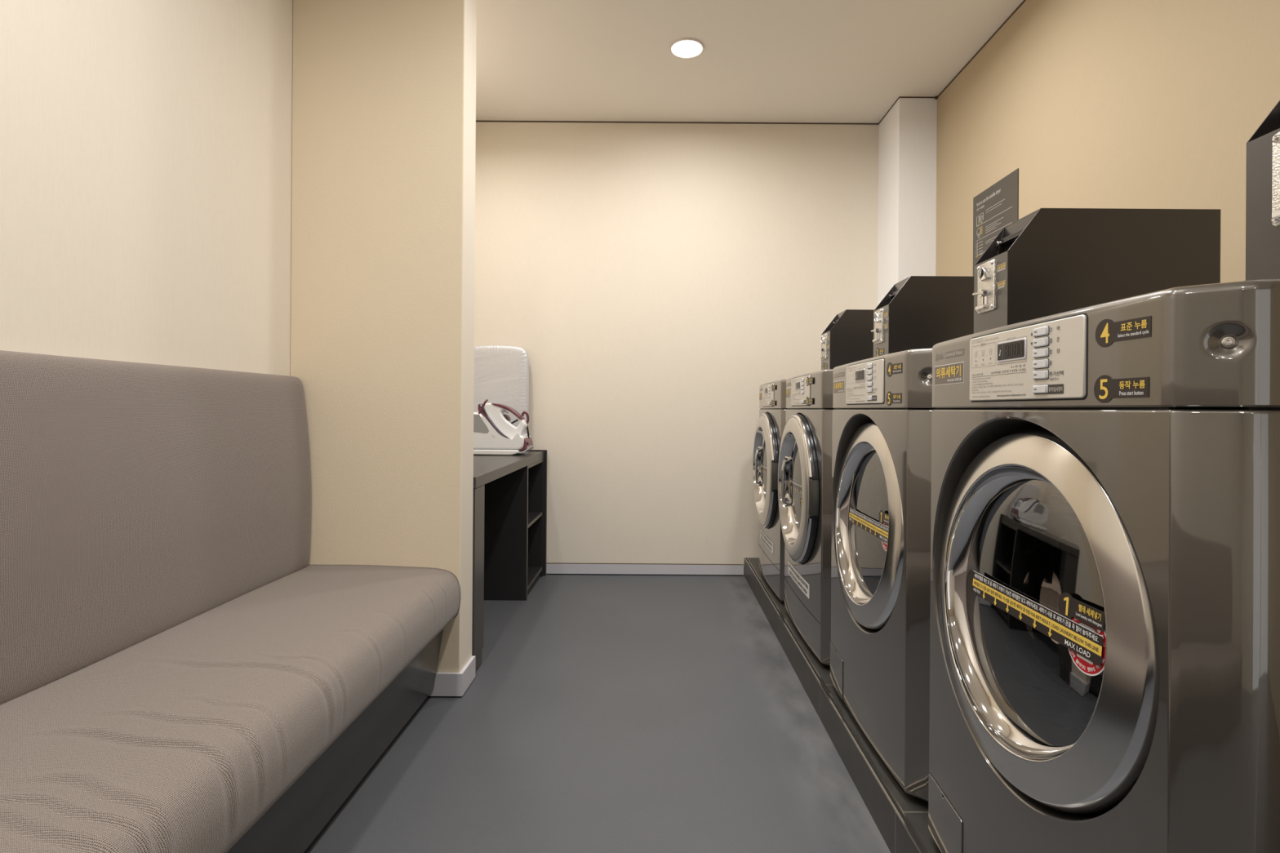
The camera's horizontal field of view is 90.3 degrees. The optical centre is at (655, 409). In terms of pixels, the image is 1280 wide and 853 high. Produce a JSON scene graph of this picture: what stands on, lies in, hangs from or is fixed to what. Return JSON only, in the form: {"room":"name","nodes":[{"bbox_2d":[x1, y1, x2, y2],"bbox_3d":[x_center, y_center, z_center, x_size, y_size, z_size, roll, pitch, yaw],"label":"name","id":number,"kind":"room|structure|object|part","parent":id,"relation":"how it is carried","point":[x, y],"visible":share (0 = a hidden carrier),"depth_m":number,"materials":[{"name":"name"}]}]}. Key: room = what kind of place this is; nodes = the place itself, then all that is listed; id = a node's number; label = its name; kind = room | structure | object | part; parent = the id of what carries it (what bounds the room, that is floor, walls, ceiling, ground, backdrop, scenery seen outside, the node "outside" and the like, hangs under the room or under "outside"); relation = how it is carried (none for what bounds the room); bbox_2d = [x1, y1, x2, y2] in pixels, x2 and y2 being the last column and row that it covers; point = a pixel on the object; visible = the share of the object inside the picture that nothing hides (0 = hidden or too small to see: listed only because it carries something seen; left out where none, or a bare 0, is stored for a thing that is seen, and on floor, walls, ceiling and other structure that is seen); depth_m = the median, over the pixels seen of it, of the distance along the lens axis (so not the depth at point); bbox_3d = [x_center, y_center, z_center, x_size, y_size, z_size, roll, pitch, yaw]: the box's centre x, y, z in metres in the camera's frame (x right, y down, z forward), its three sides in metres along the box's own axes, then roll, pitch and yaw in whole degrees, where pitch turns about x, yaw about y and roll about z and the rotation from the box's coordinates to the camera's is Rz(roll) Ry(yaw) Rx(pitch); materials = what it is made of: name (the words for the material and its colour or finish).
{"room":"laundry","nodes":[
{"label":"laundry","id":0,"kind":"room"},
{"bbox_2d":[0,0,293,376],"bbox_3d":[-1.215,-0.345,0.565,0.100,2.513,5.930,0,0,0],"label":"wall","id":1,"kind":"structure","parent":0,"point":[146,145],"depth_m":1.46,"materials":[{"name":"beige paint"}]},
{"bbox_2d":[290,0,476,672],"bbox_3d":[-0.890,-0.343,2.098,0.549,2.513,0.137,0,0,0],"label":"wall partition","id":2,"kind":"structure","parent":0,"point":[383,166],"depth_m":2.03,"materials":[{"name":"beige paint"}]},
{"bbox_2d":[428,656,475,697],"bbox_3d":[-0.667,0.877,2.092,0.108,0.076,0.148,0,0,0],"label":"baseboard","id":3,"kind":"structure","parent":2,"relation":"attached to","point":[454,685],"depth_m":2.02,"materials":[{"name":"grey"}]},
{"bbox_2d":[307,574,890,852],"bbox_3d":[0.117,0.961,0.565,2.782,0.080,6.130,0,0,0],"label":"floor","id":4,"kind":"structure","parent":0,"point":[599,713],"depth_m":1.74,"materials":[{"name":"grey plastic"}]},
{"bbox_2d":[0,350,461,852],"bbox_3d":[-0.893,0.406,0.214,0.548,1.016,3.629,0,0,0],"label":"upholstered bench","id":5,"kind":"object","parent":4,"relation":"on","point":[177,673],"visible":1,"depth_m":1.24,"materials":[{"name":"fabric"}]},
{"bbox_3d":[-1.126,0.204,0.213,0.079,0.617,3.627,0,0,0],"label":"backrest","id":6,"kind":"part","parent":5,"relation":"part of","materials":[{"name":"fabric"}]},
{"bbox_3d":[-0.894,0.582,0.214,0.547,0.171,3.628,0,0,0],"label":"seat","id":7,"kind":"part","parent":5,"relation":"part of","materials":[{"name":"fabric"}]},
{"bbox_2d":[471,449,546,672],"bbox_3d":[-0.885,0.569,2.842,0.568,0.690,1.348,0,0,0],"label":"desk","id":8,"kind":"object","parent":4,"relation":"on","point":[509,512],"visible":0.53,"depth_m":3.04,"materials":[{"name":"grey laminate"}]},
{"bbox_2d":[473,345,528,434],"bbox_3d":[-0.873,-0.060,3.479,0.360,0.578,0.051,0,0,0],"label":"ironing board","id":9,"kind":"object","parent":8,"relation":"on","point":[501,372],"visible":0.48,"depth_m":3.46,"materials":[{"name":"white fabric"}]},
{"bbox_2d":[473,399,533,455],"bbox_3d":[-0.826,0.090,3.248,0.404,0.278,0.190,0,0,0],"label":"steam generator","id":10,"kind":"object","parent":8,"relation":"on","point":[486,441],"visible":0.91,"depth_m":3.16,"materials":[{"name":"white plastic"}]},
{"bbox_3d":[-0.891,0.073,3.240,0.127,0.094,0.160,0,0,0],"label":"water tank","id":11,"kind":"part","parent":10,"relation":"part of","materials":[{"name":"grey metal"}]},
{"bbox_2d":[473,448,520,455],"bbox_3d":[-0.854,0.215,3.250,0.349,0.026,0.186,0,0,0],"label":"tray","id":12,"kind":"object","parent":10,"relation":"on","point":[476,451],"depth_m":3.16,"materials":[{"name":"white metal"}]},
{"bbox_2d":[478,403,529,439],"bbox_3d":[-0.768,0.080,3.247,0.246,0.219,0.114,0,0,0],"label":"iron","id":13,"kind":"object","parent":10,"relation":"in","point":[495,414],"visible":0.89,"depth_m":3.20,"materials":[{"name":"white"}]},
{"bbox_3d":[-0.834,0.056,3.238,0.115,0.157,0.096,0,0,0],"label":"heel trim","id":14,"kind":"part","parent":13,"relation":"part of","materials":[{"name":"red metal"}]},
{"bbox_3d":[-0.661,0.177,3.249,0.042,0.070,0.162,0,0,0],"label":"control panel","id":15,"kind":"part","parent":10,"relation":"part of","materials":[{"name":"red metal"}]},
{"bbox_2d":[484,458,543,600],"bbox_3d":[-0.892,0.591,3.267,0.554,0.645,0.446,0,0,0],"label":"shelf","id":16,"kind":"object","parent":8,"relation":"attached to","point":[513,502],"depth_m":3.04,"materials":[{"name":"black wood"}]},
{"bbox_2d":[528,511,542,528],"bbox_3d":[-0.889,0.568,3.267,0.540,0.016,0.410,0,0,0],"label":"shelf","id":17,"kind":"object","parent":8,"relation":"attached to","point":[532,516],"depth_m":3.34,"materials":[{"name":"black wood"}]},
{"bbox_3d":[-0.885,0.569,3.505,0.568,0.690,0.022,0,0,0],"label":"panel","id":18,"kind":"part","parent":8,"relation":"part of","materials":[{"name":"black wood"}]},
{"bbox_2d":[752,378,786,601],"bbox_3d":[0.871,0.351,2.957,0.780,0.950,0.660,0,0,0],"label":"washing machine","id":19,"kind":"object","parent":4,"relation":"on","point":[771,424],"visible":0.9,"depth_m":2.80,"materials":[{"name":"grey paint"}]},
{"bbox_3d":[0.505,0.283,3.128,0.033,0.180,0.024,0,0,0],"label":"door handle","id":20,"kind":"part","parent":19,"relation":"part of","materials":[{"name":"silver metal"}]},
{"bbox_3d":[0.514,0.284,2.957,0.022,0.356,0.356,0,0,0],"label":"door glass","id":21,"kind":"part","parent":19,"relation":"part of","materials":[{"name":"clear glass"}]},
{"bbox_3d":[0.508,0.284,2.957,0.055,0.533,0.533,0,0,0],"label":"door","id":22,"kind":"part","parent":19,"relation":"part of","materials":[{"name":"silver metal"}]},
{"bbox_3d":[0.519,-0.064,2.950,0.006,0.106,0.291,0,0,0],"label":"control panel","id":23,"kind":"part","parent":19,"relation":"part of","materials":[{"name":"silver"}]},
{"bbox_2d":[818,309,874,369],"bbox_3d":[0.920,-0.265,2.678,0.453,0.284,0.137,0,0,0],"label":"box","id":24,"kind":"object","parent":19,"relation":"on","point":[848,338],"visible":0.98,"depth_m":2.61,"materials":[{"name":"grey paint"}]},
{"bbox_3d":[0.711,-0.263,2.687,0.005,0.106,0.069,0,0,0],"label":"coin plate","id":25,"kind":"part","parent":24,"relation":"part of","materials":[{"name":"white metal"}]},
{"bbox_3d":[0.714,-0.224,2.678,0.002,0.195,0.134,0,0,0],"label":"panel","id":26,"kind":"part","parent":24,"relation":"part of","materials":[{"name":"grey paint"}]},
{"bbox_2d":[777,368,834,666],"bbox_3d":[0.871,0.351,2.297,0.780,0.950,0.660,0,0,0],"label":"washing machine","id":27,"kind":"object","parent":4,"relation":"on","point":[805,456],"visible":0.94,"depth_m":2.10,"materials":[{"name":"grey paint"}]},
{"bbox_3d":[0.505,0.283,2.468,0.033,0.180,0.024,0,0,0],"label":"door handle","id":28,"kind":"part","parent":27,"relation":"part of","materials":[{"name":"silver metal"}]},
{"bbox_3d":[0.514,0.284,2.297,0.022,0.356,0.356,0,0,0],"label":"door glass","id":29,"kind":"part","parent":27,"relation":"part of","materials":[{"name":"clear glass"}]},
{"bbox_2d":[791,378,805,404],"bbox_3d":[0.516,-0.065,2.301,0.002,0.095,0.221,0,0,0],"label":"print","id":30,"kind":"object","parent":27,"relation":"attached to","point":[798,385],"depth_m":2.29,"materials":[{"name":"silver"}]},
{"bbox_3d":[0.508,0.284,2.297,0.055,0.533,0.533,0,0,0],"label":"door","id":31,"kind":"part","parent":27,"relation":"part of","materials":[{"name":"silver metal"}]},
{"bbox_3d":[0.519,-0.064,2.291,0.006,0.106,0.291,0,0,0],"label":"control panel","id":32,"kind":"part","parent":27,"relation":"part of","materials":[{"name":"silver"}]},
{"bbox_2d":[871,275,973,357],"bbox_3d":[0.920,-0.265,2.020,0.453,0.284,0.137,0,0,0],"label":"box","id":33,"kind":"object","parent":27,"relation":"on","point":[917,312],"visible":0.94,"depth_m":1.95,"materials":[{"name":"grey paint"}]},
{"bbox_3d":[0.701,-0.250,2.034,0.015,0.016,0.051,0,0,0],"label":"return lever","id":34,"kind":"part","parent":33,"relation":"part of","materials":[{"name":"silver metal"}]},
{"bbox_3d":[0.711,-0.263,2.029,0.005,0.106,0.069,0,0,0],"label":"coin plate","id":35,"kind":"part","parent":33,"relation":"part of","materials":[{"name":"white metal"}]},
{"bbox_3d":[0.714,-0.224,2.020,0.002,0.195,0.134,0,0,0],"label":"panel","id":36,"kind":"part","parent":33,"relation":"part of","materials":[{"name":"grey paint"}]},
{"bbox_2d":[743,557,941,852],"bbox_3d":[0.949,0.875,0.575,0.918,0.102,5.909,0,0,0],"label":"plinth","id":37,"kind":"object","parent":4,"relation":"on","point":[900,818],"visible":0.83,"depth_m":1.62,"materials":[{"name":"metal"}]},
{"bbox_2d":[830,347,935,802],"bbox_3d":[0.880,0.351,1.615,0.760,0.950,0.660,0,0,0],"label":"washing machine","id":38,"kind":"object","parent":4,"relation":"on","point":[882,436],"visible":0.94,"depth_m":1.44,"materials":[{"name":"grey paint"}]},
{"bbox_3d":[0.541,0.287,1.615,0.009,0.369,0.369,4,0,0],"label":"door glass","id":39,"kind":"part","parent":38,"relation":"part of","materials":[{"name":"clear glass"}]},
{"bbox_2d":[846,364,876,402],"bbox_3d":[0.516,-0.065,1.605,0.002,0.095,0.233,0,0,0],"label":"print","id":40,"kind":"object","parent":38,"relation":"attached to","point":[861,379],"depth_m":1.59,"materials":[{"name":"grey"}]},
{"bbox_3d":[0.518,-0.064,1.592,0.006,0.106,0.284,0,0,0],"label":"control panel","id":41,"kind":"part","parent":38,"relation":"part of","materials":[{"name":"silver"}]},
{"bbox_3d":[0.548,0.287,1.615,0.066,0.518,0.518,4,0,0],"label":"door","id":42,"kind":"part","parent":38,"relation":"part of","materials":[{"name":"silver metal"}]},
{"bbox_2d":[866,463,888,584],"bbox_3d":[0.626,0.293,1.615,0.082,0.328,0.328,4,0,0],"label":"glass bowl","id":43,"kind":"object","parent":38,"relation":"on","point":[877,499],"depth_m":1.75,"materials":[{"name":"clear glass"}]},
{"bbox_2d":[972,208,1220,333],"bbox_3d":[0.920,-0.265,1.361,0.453,0.284,0.137,0,0,0],"label":"box","id":44,"kind":"object","parent":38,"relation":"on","point":[1046,261],"visible":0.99,"depth_m":1.29,"materials":[{"name":"grey paint"}]},
{"bbox_3d":[0.701,-0.250,1.374,0.015,0.016,0.051,0,0,0],"label":"return lever","id":45,"kind":"part","parent":44,"relation":"part of","materials":[{"name":"silver metal"}]},
{"bbox_3d":[0.711,-0.263,1.369,0.005,0.106,0.069,0,0,0],"label":"coin plate","id":46,"kind":"part","parent":44,"relation":"part of","materials":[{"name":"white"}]},
{"bbox_3d":[0.714,-0.224,1.361,0.002,0.195,0.134,0,0,0],"label":"panel","id":47,"kind":"part","parent":44,"relation":"part of","materials":[{"name":"grey paint"}]},
{"bbox_2d":[928,279,1279,852],"bbox_3d":[0.880,0.351,0.933,0.760,0.950,0.660,0,0,0],"label":"washing machine","id":48,"kind":"object","parent":4,"relation":"on","point":[1104,613],"visible":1,"depth_m":0.73,"materials":[{"name":"grey paint"}]},
{"bbox_2d":[971,326,1063,397],"bbox_3d":[0.516,-0.065,0.923,0.002,0.095,0.233,0,0,0],"label":"print","id":49,"kind":"object","parent":48,"relation":"attached to","point":[1007,362],"depth_m":0.90,"materials":[{"name":"grey"}]},
{"bbox_3d":[0.518,-0.064,0.910,0.006,0.106,0.284,0,0,0],"label":"control panel","id":50,"kind":"part","parent":48,"relation":"part of","materials":[{"name":"silver"}]},
{"bbox_3d":[0.548,0.287,0.933,0.066,0.518,0.518,4,0,0],"label":"door","id":51,"kind":"part","parent":48,"relation":"part of","materials":[{"name":"silver metal"}]},
{"bbox_2d":[996,494,1105,732],"bbox_3d":[0.626,0.293,0.933,0.082,0.328,0.328,4,0,0],"label":"glass bowl","id":52,"kind":"object","parent":48,"relation":"on","point":[1044,553],"depth_m":1.02,"materials":[{"name":"clear glass"}]},
{"bbox_2d":[1245,100,1279,280],"bbox_3d":[0.920,-0.265,0.702,0.453,0.284,0.137,0,0,0],"label":"box","id":53,"kind":"object","parent":48,"relation":"on","point":[1263,148],"visible":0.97,"depth_m":0.75,"materials":[{"name":"grey paint"}]},
{"bbox_3d":[0.711,-0.263,0.699,0.005,0.106,0.069,0,0,0],"label":"coin plate","id":54,"kind":"part","parent":53,"relation":"part of","materials":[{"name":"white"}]},
{"bbox_2d":[474,121,878,567],"bbox_3d":[0.126,-0.336,3.580,2.582,2.513,0.100,0,0,0],"label":"wall","id":55,"kind":"structure","parent":0,"point":[650,278],"depth_m":3.53,"materials":[{"name":"beige paint"}]},
{"bbox_2d":[546,562,743,576],"bbox_3d":[-0.060,0.888,3.525,1.092,0.064,0.010,0,0,0],"label":"baseboard","id":56,"kind":"structure","parent":55,"relation":"attached to","point":[622,569],"depth_m":3.52,"materials":[{"name":"grey"}]},
{"bbox_2d":[475,120,879,124],"bbox_3d":[0.040,-1.589,3.529,2.392,0.007,0.002,0,0,0],"label":"trim","id":57,"kind":"structure","parent":55,"relation":"attached to","point":[476,120],"depth_m":3.53,"materials":[{"name":"brown"}]},
{"bbox_2d":[475,0,1023,123],"bbox_3d":[0.136,-1.642,0.565,2.782,0.100,6.130,0,0,0],"label":"ceiling","id":58,"kind":"structure","parent":0,"point":[837,61],"depth_m":2.87,"materials":[{"name":"white paint"}]},
{"bbox_2d":[669,37,704,58],"bbox_3d":[0.137,-1.589,2.805,0.154,0.007,0.154,0,0,0],"label":"recessed light","id":59,"kind":"object","parent":58,"relation":"in","point":[684,47],"visible":1,"depth_m":2.80,"materials":[{"name":"white plastic"}]},
{"bbox_2d":[877,97,937,305],"bbox_3d":[1.322,-0.327,3.380,0.190,2.513,0.301,0,0,0],"label":"wall column","id":60,"kind":"structure","parent":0,"point":[907,237],"depth_m":3.23,"materials":[{"name":"white paint"}]},
{"bbox_2d":[935,0,1279,282],"bbox_3d":[1.467,-0.326,0.565,0.100,2.513,5.930,0,0,0],"label":"wall","id":61,"kind":"structure","parent":0,"point":[1095,104],"depth_m":1.98,"materials":[{"name":"paint"}]},
{"bbox_2d":[878,96,934,124],"bbox_3d":[1.330,-1.581,3.378,0.192,0.006,0.303,0,0,0],"label":"trim","id":62,"kind":"structure","parent":61,"relation":"attached to","point":[899,96],"depth_m":3.23,"materials":[{"name":"brown"}]},
{"bbox_2d":[934,0,1026,99],"bbox_3d":[1.420,-1.577,0.414,0.012,0.012,5.629,0,0,0],"label":"trim","id":63,"kind":"structure","parent":61,"relation":"attached to","point":[1024,1],"depth_m":2.78,"materials":[{"name":"brown"}]},
{"bbox_2d":[973,168,1018,276],"bbox_3d":[1.417,-0.672,2.668,0.005,0.543,0.350,0,0,0],"label":"sign","id":64,"kind":"object","parent":61,"relation":"attached to","point":[997,206],"visible":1,"depth_m":2.67,"materials":[{"name":"grey plastic"}]},
{"bbox_2d":[976,190,1012,257],"bbox_3d":[1.416,-0.762,2.673,0.002,0.296,0.284,0,0,0],"label":"print","id":65,"kind":"object","parent":64,"relation":"attached to","point":[993,207],"depth_m":2.69,"materials":[{"name":"grey plastic"}]}
]}

